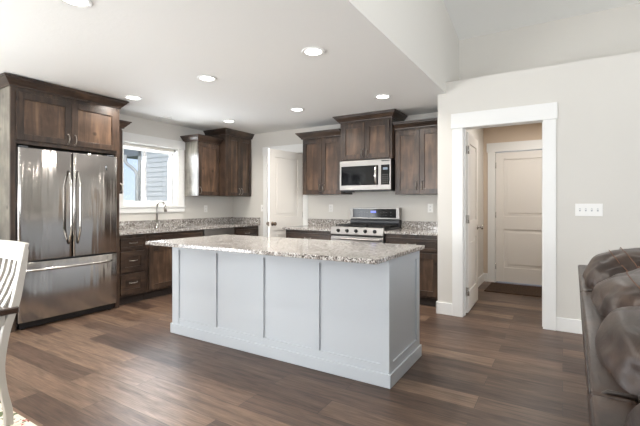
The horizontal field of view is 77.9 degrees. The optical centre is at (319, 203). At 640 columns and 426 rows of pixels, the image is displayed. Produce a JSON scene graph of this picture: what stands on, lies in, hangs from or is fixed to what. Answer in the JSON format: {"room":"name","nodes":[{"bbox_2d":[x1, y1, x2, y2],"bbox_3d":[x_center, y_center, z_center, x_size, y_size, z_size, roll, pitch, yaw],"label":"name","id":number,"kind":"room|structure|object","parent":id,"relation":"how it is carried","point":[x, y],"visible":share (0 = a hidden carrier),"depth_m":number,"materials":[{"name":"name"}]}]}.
{"room":"open-plan kitchen","nodes":[
{"label":"open-plan kitchen","id":0,"kind":"room"},
{"bbox_2d":[119,114,232,220],"bbox_3d":[-4.125,-0.060,3.173,0.150,2.560,9.800,0,0,32],"label":"wall","id":1,"kind":"structure","parent":0,"point":[217,207],"depth_m":6.13,"materials":[{"name":"white paint"}]},
{"bbox_2d":[119,120,131,193],"bbox_3d":[-2.657,-0.589,5.035,0.404,0.918,0.311,0,0,32],"label":"upper cabinet","id":2,"kind":"object","parent":1,"relation":"attached to","point":[122,124],"visible":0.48,"depth_m":5.01,"materials":[{"name":"brown wood"}]},
{"bbox_2d":[119,132,185,212],"bbox_3d":[-2.499,-0.427,5.793,0.185,1.105,1.172,0,0,32],"label":"window","id":3,"kind":"structure","parent":1,"relation":"in","point":[176,161],"depth_m":5.95,"materials":[{"name":"white paint"}]},
{"bbox_2d":[124,143,175,154],"bbox_3d":[-2.490,-0.805,5.788,0.063,0.080,0.860,0,0,32],"label":"roller shade","id":4,"kind":"object","parent":3,"relation":"attached to","point":[126,145],"visible":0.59,"depth_m":5.76,"materials":[{"name":"white fabric"}]},
{"bbox_2d":[119,217,259,228],"bbox_3d":[-1.970,0.287,5.927,0.644,0.105,2.545,0,0,32],"label":"backsplash","id":5,"kind":"structure","parent":1,"relation":"attached to","point":[196,221],"depth_m":6.25,"materials":[{"name":"stone"}]},
{"bbox_2d":[180,134,222,195],"bbox_3d":[-1.879,-0.595,6.305,0.404,0.930,0.521,0,0,32],"label":"upper cabinet","id":6,"kind":"object","parent":1,"relation":"attached to","point":[201,151],"visible":1,"depth_m":6.20,"materials":[{"name":"brown wood"}]},
{"bbox_2d":[203,128,253,196],"bbox_3d":[-1.543,-0.674,6.751,0.510,1.088,0.694,0,0,32],"label":"upper cabinet","id":7,"kind":"object","parent":1,"relation":"attached to","point":[235,146],"visible":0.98,"depth_m":6.59,"materials":[{"name":"brown wood"}]},
{"bbox_2d":[0,0,445,133],"bbox_3d":[-2.420,-1.270,2.128,4.150,0.100,9.800,0,0,32],"label":"ceiling","id":8,"kind":"structure","parent":0,"point":[155,51],"depth_m":3.37,"materials":[{"name":"white paint"}]},
{"bbox_2d":[59,0,92,7],"bbox_3d":[-1.461,-1.215,2.362,0.188,0.010,0.188,0,0,32],"label":"recessed light","id":9,"kind":"object","parent":8,"relation":"in","point":[74,3],"visible":1,"depth_m":2.40,"materials":[{"name":"white"}]},
{"bbox_2d":[125,95,141,99],"bbox_3d":[-2.136,-1.215,4.534,0.188,0.010,0.188,0,0,32],"label":"recessed light","id":10,"kind":"object","parent":8,"relation":"in","point":[130,97],"visible":1,"depth_m":4.52,"materials":[{"name":"white"}]},
{"bbox_2d":[159,116,172,119],"bbox_3d":[-2.182,-1.215,5.606,0.188,0.010,0.188,0,0,32],"label":"recessed light","id":11,"kind":"object","parent":8,"relation":"in","point":[161,117],"visible":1,"depth_m":5.62,"materials":[{"name":"white paint"}]},
{"bbox_2d":[197,75,216,81],"bbox_3d":[-1.096,-1.215,3.838,0.188,0.010,0.188,0,0,32],"label":"recessed light","id":12,"kind":"object","parent":8,"relation":"in","point":[206,78],"visible":1,"depth_m":3.83,"materials":[{"name":"white"}]},
{"bbox_2d":[223,120,234,122],"bbox_3d":[-1.338,-1.215,5.816,0.188,0.010,0.188,0,0,32],"label":"recessed light","id":13,"kind":"object","parent":8,"relation":"in","point":[226,121],"visible":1,"depth_m":5.83,"materials":[{"name":"white"}]},
{"bbox_2d":[290,108,303,111],"bbox_3d":[-0.295,-1.215,5.107,0.188,0.010,0.188,0,0,32],"label":"recessed light","id":14,"kind":"object","parent":8,"relation":"in","point":[291,109],"visible":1,"depth_m":5.09,"materials":[{"name":"white"}]},
{"bbox_2d":[302,47,324,56],"bbox_3d":[-0.054,-1.215,3.165,0.188,0.010,0.188,0,0,32],"label":"recessed light","id":15,"kind":"object","parent":8,"relation":"in","point":[309,51],"visible":1,"depth_m":3.16,"materials":[{"name":"white paint"}]},
{"bbox_2d":[374,94,390,98],"bbox_3d":[0.711,-1.215,4.490,0.188,0.010,0.188,0,0,32],"label":"recessed light","id":16,"kind":"object","parent":8,"relation":"in","point":[381,96],"visible":1,"depth_m":4.48,"materials":[{"name":"white"}]},
{"bbox_2d":[0,281,589,425],"bbox_3d":[0.040,1.270,1.500,9.100,0.100,11.400,0,0,32],"label":"floor","id":17,"kind":"structure","parent":0,"point":[495,364],"depth_m":2.72,"materials":[{"name":"wood"}]},
{"bbox_2d":[0,403,36,425],"bbox_3d":[-3.046,1.214,1.536,2.400,0.011,2.637,0,0,32],"label":"floral rug","id":18,"kind":"object","parent":17,"relation":"on","point":[19,420],"visible":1,"depth_m":2.21,"materials":[{"name":"white fabric"}]},
{"bbox_2d":[0,240,28,425],"bbox_3d":[-1.949,0.714,2.135,0.442,0.988,0.534,0,0,32],"label":"dining chair","id":19,"kind":"object","parent":18,"relation":"on","point":[18,251],"visible":1,"depth_m":2.19,"materials":[{"name":"grey paint"}]},
{"bbox_2d":[0,72,128,332],"bbox_3d":[-2.890,0.004,4.359,0.714,2.432,1.235,0,0,32],"label":"tall cabinet","id":20,"kind":"object","parent":17,"relation":"on","point":[36,114],"visible":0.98,"depth_m":4.00,"materials":[{"name":"brown wood"}]},
{"bbox_2d":[16,145,116,329],"bbox_3d":[-2.858,0.328,4.340,0.711,1.785,0.986,0,0,32],"label":"refrigerator","id":21,"kind":"object","parent":17,"relation":"on","point":[66,202],"visible":0.97,"depth_m":4.12,"materials":[{"name":"grey metal"}]},
{"bbox_2d":[119,234,145,304],"bbox_3d":[-2.529,0.795,4.996,0.646,0.850,0.373,0,0,32],"label":"base cabinet","id":22,"kind":"object","parent":17,"relation":"on","point":[132,248],"visible":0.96,"depth_m":4.85,"materials":[{"name":"brown wood"}]},
{"bbox_2d":[144,230,202,299],"bbox_3d":[-2.188,0.795,5.554,0.646,0.850,0.925,0,0,32],"label":"base cabinet","id":23,"kind":"object","parent":17,"relation":"on","point":[158,258],"visible":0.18,"depth_m":5.19,"materials":[{"name":"brown wood"}]},
{"bbox_2d":[119,217,259,234],"bbox_3d":[-1.970,0.302,5.927,0.644,0.135,2.545,0,0,32],"label":"countertop","id":24,"kind":"structure","parent":23,"relation":"on","point":[170,225],"depth_m":5.98,"materials":[{"name":"stone"}]},
{"bbox_2d":[155,201,166,227],"bbox_3d":[-2.292,0.145,5.704,0.127,0.388,0.192,0,0,-39],"label":"kitchen faucet","id":25,"kind":"object","parent":24,"relation":"on","point":[158,202],"visible":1,"depth_m":5.72,"materials":[{"name":"silver metal"}]},
{"bbox_2d":[203,227,233,235],"bbox_3d":[-1.764,0.797,6.212,0.640,0.845,0.620,0,0,32],"label":"dishwasher","id":26,"kind":"object","parent":17,"relation":"on","point":[219,231],"visible":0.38,"depth_m":6.04,"materials":[{"name":"grey metal"}]},
{"bbox_2d":[233,226,257,235],"bbox_3d":[-1.456,0.795,6.748,0.646,0.850,0.605,0,0,32],"label":"base cabinet","id":27,"kind":"object","parent":17,"relation":"on","point":[247,230],"visible":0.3,"depth_m":6.60,"materials":[{"name":"brown wood"}]},
{"bbox_2d":[170,247,421,388],"bbox_3d":[-0.292,0.792,3.490,2.213,0.855,0.720,0,0,32],"label":"kitchen island","id":28,"kind":"object","parent":17,"relation":"on","point":[355,321],"visible":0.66,"depth_m":3.03,"materials":[{"name":"grey paint"}]},
{"bbox_2d":[146,234,424,264],"bbox_3d":[-0.357,0.350,3.379,2.230,0.030,0.980,0,0,32],"label":"island countertop","id":29,"kind":"structure","parent":28,"relation":"on","point":[330,250],"depth_m":3.12,"materials":[{"name":"stone"}]},
{"bbox_2d":[286,230,331,239],"bbox_3d":[-0.018,0.795,5.829,0.787,0.850,0.672,0,0,32],"label":"base cabinet","id":30,"kind":"object","parent":17,"relation":"on","point":[303,234],"visible":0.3,"depth_m":5.57,"materials":[{"name":"brown wood"}]},
{"bbox_2d":[282,219,349,230],"bbox_3d":[-0.028,0.302,5.845,0.824,0.135,0.657,0,0,32],"label":"countertop","id":31,"kind":"structure","parent":30,"relation":"on","point":[313,224],"depth_m":5.98,"materials":[{"name":"stone"}]},
{"bbox_2d":[331,208,401,242],"bbox_3d":[0.627,0.636,5.396,0.754,1.168,0.734,0,0,32],"label":"gas range","id":32,"kind":"object","parent":17,"relation":"on","point":[372,223],"visible":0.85,"depth_m":5.34,"materials":[{"name":"silver metal"}]},
{"bbox_2d":[350,226,400,229],"bbox_3d":[0.643,0.317,5.423,0.754,0.017,0.600,0,0,32],"label":"cooktop","id":33,"kind":"object","parent":32,"relation":"in","point":[351,227],"depth_m":5.13,"materials":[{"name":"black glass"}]},
{"bbox_2d":[385,234,437,306],"bbox_3d":[1.265,0.795,5.043,0.692,0.850,0.672,0,0,32],"label":"base cabinet","id":34,"kind":"object","parent":17,"relation":"on","point":[429,255],"visible":0.28,"depth_m":4.71,"materials":[{"name":"brown wood"}]},
{"bbox_2d":[384,221,437,235],"bbox_3d":[1.270,0.302,5.049,0.697,0.135,0.657,0,0,32],"label":"countertop","id":35,"kind":"structure","parent":34,"relation":"on","point":[408,227],"depth_m":5.26,"materials":[{"name":"stone"}]},
{"bbox_2d":[484,282,541,296],"bbox_3d":[2.793,1.212,5.625,0.755,0.013,0.690,0,0,32],"label":"doormat","id":36,"kind":"object","parent":17,"relation":"on","point":[524,290],"visible":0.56,"depth_m":5.59,"materials":[{"name":"brown fabric"}]},
{"bbox_2d":[578,247,639,425],"bbox_3d":[1.190,0.711,0.885,1.002,1.018,3.030,0,0,33],"label":"leather sofa","id":37,"kind":"object","parent":17,"relation":"on","point":[609,285],"visible":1,"depth_m":0.97,"materials":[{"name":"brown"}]},
{"bbox_2d":[582,248,639,288],"bbox_3d":[1.532,0.451,1.754,0.621,0.496,0.574,0,0,33],"label":"cushion","id":38,"kind":"object","parent":37,"relation":"on","point":[602,266],"depth_m":1.72,"materials":[{"name":"brown leather"}]},
{"bbox_2d":[591,268,639,316],"bbox_3d":[1.250,0.459,1.280,0.626,0.489,0.574,0,0,33],"label":"cushion","id":39,"kind":"object","parent":37,"relation":"on","point":[617,289],"depth_m":1.32,"materials":[{"name":"brown leather"}]},
{"bbox_2d":[595,307,639,403],"bbox_3d":[0.953,0.465,0.818,0.634,0.461,0.579,0,0,33],"label":"cushion","id":40,"kind":"object","parent":37,"relation":"on","point":[617,337],"depth_m":0.85,"materials":[{"name":"brown leather"}]},
{"bbox_2d":[625,403,639,425],"bbox_3d":[0.660,0.468,0.340,0.622,0.458,0.578,0,0,33],"label":"cushion","id":41,"kind":"object","parent":37,"relation":"on","point":[632,411],"depth_m":0.64,"materials":[{"name":"brown leather"}]},
{"bbox_2d":[233,112,437,235],"bbox_3d":[0.119,0.000,6.213,3.910,2.440,0.120,0,0,32],"label":"wall","id":42,"kind":"structure","parent":0,"point":[413,207],"depth_m":6.14,"materials":[{"name":"white paint"}]},
{"bbox_2d":[266,148,302,237],"bbox_3d":[-0.542,0.199,6.096,0.178,2.018,0.770,0,0,32],"label":"door","id":43,"kind":"structure","parent":42,"relation":"in","point":[285,168],"depth_m":6.03,"materials":[{"name":"white paint"}]},
{"bbox_2d":[263,144,307,236],"bbox_3d":[-0.553,0.125,6.609,0.926,2.190,0.148,0,0,32],"label":"trim","id":44,"kind":"structure","parent":42,"relation":"attached to","point":[297,148],"depth_m":6.75,"materials":[{"name":"white paint"}]},
{"bbox_2d":[295,128,351,194],"bbox_3d":[0.053,-0.603,5.945,0.761,0.925,0.405,0,0,32],"label":"upper cabinet","id":45,"kind":"object","parent":42,"relation":"attached to","point":[321,149],"visible":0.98,"depth_m":5.82,"materials":[{"name":"brown wood"}]},
{"bbox_2d":[308,219,349,225],"bbox_3d":[0.151,0.287,6.108,0.794,0.105,0.020,0,0,32],"label":"backsplash","id":46,"kind":"structure","parent":42,"relation":"attached to","point":[315,222],"depth_m":6.13,"materials":[{"name":"stone"}]},
{"bbox_2d":[329,204,332,211],"bbox_3d":[0.167,0.065,6.109,0.072,0.116,0.008,0,0,32],"label":"wall outlet","id":47,"kind":"object","parent":42,"relation":"attached to","point":[330,205],"visible":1,"depth_m":6.11,"materials":[{"name":"white plastic"}]},
{"bbox_2d":[333,109,407,161],"bbox_3d":[0.693,-0.910,5.503,0.918,0.616,0.490,0,0,32],"label":"upper cabinet","id":48,"kind":"object","parent":42,"relation":"attached to","point":[367,135],"visible":0.94,"depth_m":5.33,"materials":[{"name":"brown wood"}]},
{"bbox_2d":[340,159,394,192],"bbox_3d":[0.697,-0.377,5.510,0.754,0.430,0.472,0,0,32],"label":"microwave","id":49,"kind":"object","parent":48,"relation":"attached to","point":[377,175],"visible":0.96,"depth_m":5.33,"materials":[{"name":"silver metal"}]},
{"bbox_2d":[393,117,437,194],"bbox_3d":[1.339,-0.595,5.157,0.681,0.940,0.405,0,0,32],"label":"upper cabinet","id":50,"kind":"object","parent":42,"relation":"attached to","point":[416,141],"visible":0.8,"depth_m":5.07,"materials":[{"name":"brown wood"}]},
{"bbox_2d":[402,221,437,229],"bbox_3d":[1.436,0.287,5.321,0.697,0.105,0.020,0,0,32],"label":"backsplash","id":51,"kind":"structure","parent":42,"relation":"attached to","point":[405,224],"depth_m":5.36,"materials":[{"name":"stone"}]},
{"bbox_2d":[428,204,432,211],"bbox_3d":[1.479,0.055,5.305,0.072,0.116,0.008,0,0,32],"label":"wall outlet","id":52,"kind":"object","parent":42,"relation":"attached to","point":[430,206],"visible":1,"depth_m":5.30,"materials":[{"name":"white plastic"}]},
{"bbox_2d":[347,0,482,276],"bbox_3d":[-0.276,-1.080,1.723,0.130,4.600,11.350,0,0,32],"label":"wall","id":53,"kind":"structure","parent":0,"point":[424,31],"depth_m":3.77,"materials":[{"name":"white paint"}]},
{"bbox_2d":[466,132,482,312],"bbox_3d":[1.794,0.204,4.704,0.175,2.008,0.728,0,0,32],"label":"door","id":54,"kind":"structure","parent":53,"relation":"in","point":[472,226],"depth_m":4.60,"materials":[{"name":"white paint"}]},
{"bbox_2d":[478,273,487,286],"bbox_3d":[2.703,1.155,4.956,1.570,0.130,2.124,0,0,32],"label":"baseboard","id":55,"kind":"structure","parent":53,"relation":"attached to","point":[484,277],"depth_m":6.11,"materials":[{"name":"white paint"}]},
{"bbox_2d":[483,123,541,272],"bbox_3d":[3.332,0.000,5.887,1.670,2.440,0.120,0,0,32],"label":"wall","id":56,"kind":"structure","parent":0,"point":[525,132],"depth_m":6.20,"materials":[{"name":"beige paint"}]},
{"bbox_2d":[487,139,541,281],"bbox_3d":[3.143,0.135,5.986,1.145,2.170,0.148,0,0,32],"label":"trim","id":57,"kind":"structure","parent":56,"relation":"attached to","point":[492,148],"depth_m":6.18,"materials":[{"name":"white paint"}]},
{"bbox_2d":[495,150,541,285],"bbox_3d":[3.132,0.203,5.976,0.897,2.010,0.180,0,0,32],"label":"door","id":58,"kind":"structure","parent":56,"relation":"in","point":[518,214],"depth_m":6.02,"materials":[{"name":"white paint"}]},
{"bbox_2d":[438,52,639,319],"bbox_3d":[3.451,-0.062,3.182,4.940,2.565,0.120,0,0,32],"label":"wall","id":59,"kind":"structure","parent":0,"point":[598,99],"depth_m":3.73,"materials":[{"name":"white paint"}]},
{"bbox_2d":[451,102,556,330],"bbox_3d":[1.891,0.120,4.122,0.997,2.200,0.148,0,0,32],"label":"door frame","id":60,"kind":"structure","parent":59,"relation":"attached to","point":[545,113],"depth_m":4.00,"materials":[{"name":"white paint"}]},
{"bbox_2d":[436,301,581,333],"bbox_3d":[3.401,1.155,3.258,4.806,0.130,0.230,0,0,32],"label":"baseboard","id":61,"kind":"structure","parent":59,"relation":"attached to","point":[562,324],"depth_m":3.79,"materials":[{"name":"white paint"}]},
{"bbox_2d":[575,204,602,215],"bbox_3d":[2.500,0.056,3.684,0.208,0.104,0.017,0,0,32],"label":"light switch","id":62,"kind":"object","parent":59,"relation":"attached to","point":[580,209],"visible":1,"depth_m":3.68,"materials":[{"name":"white plastic"}]},
{"bbox_2d":[443,0,639,39],"bbox_3d":[1.344,-2.542,-0.296,4.900,1.139,9.700,0,0,32],"label":"ceiling","id":63,"kind":"structure","parent":0,"point":[469,18],"depth_m":4.32,"materials":[{"name":"white paint"}]},
{"bbox_2d":[459,3,639,79],"bbox_3d":[3.829,-2.230,3.712,4.850,1.900,0.120,0,0,32],"label":"wall","id":64,"kind":"structure","parent":0,"point":[615,31],"depth_m":4.40,"materials":[{"name":"white paint"}]},
{"label":"outside","id":65,"kind":"structure","parent":0,"visible":0},
{"bbox_3d":[-16.742,1.770,16.124,34.600,0.100,70.000,0,0,32],"label":"ground","id":66,"kind":"structure","parent":65,"visible":0},
{"bbox_2d":[124,149,167,200],"bbox_3d":[-1.488,-0.270,11.083,3.580,3.980,6.656,0,0,32],"label":"house wing","id":67,"kind":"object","parent":66,"relation":"on","point":[156,163],"visible":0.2,"depth_m":8.67,"materials":[{"name":"grey"}]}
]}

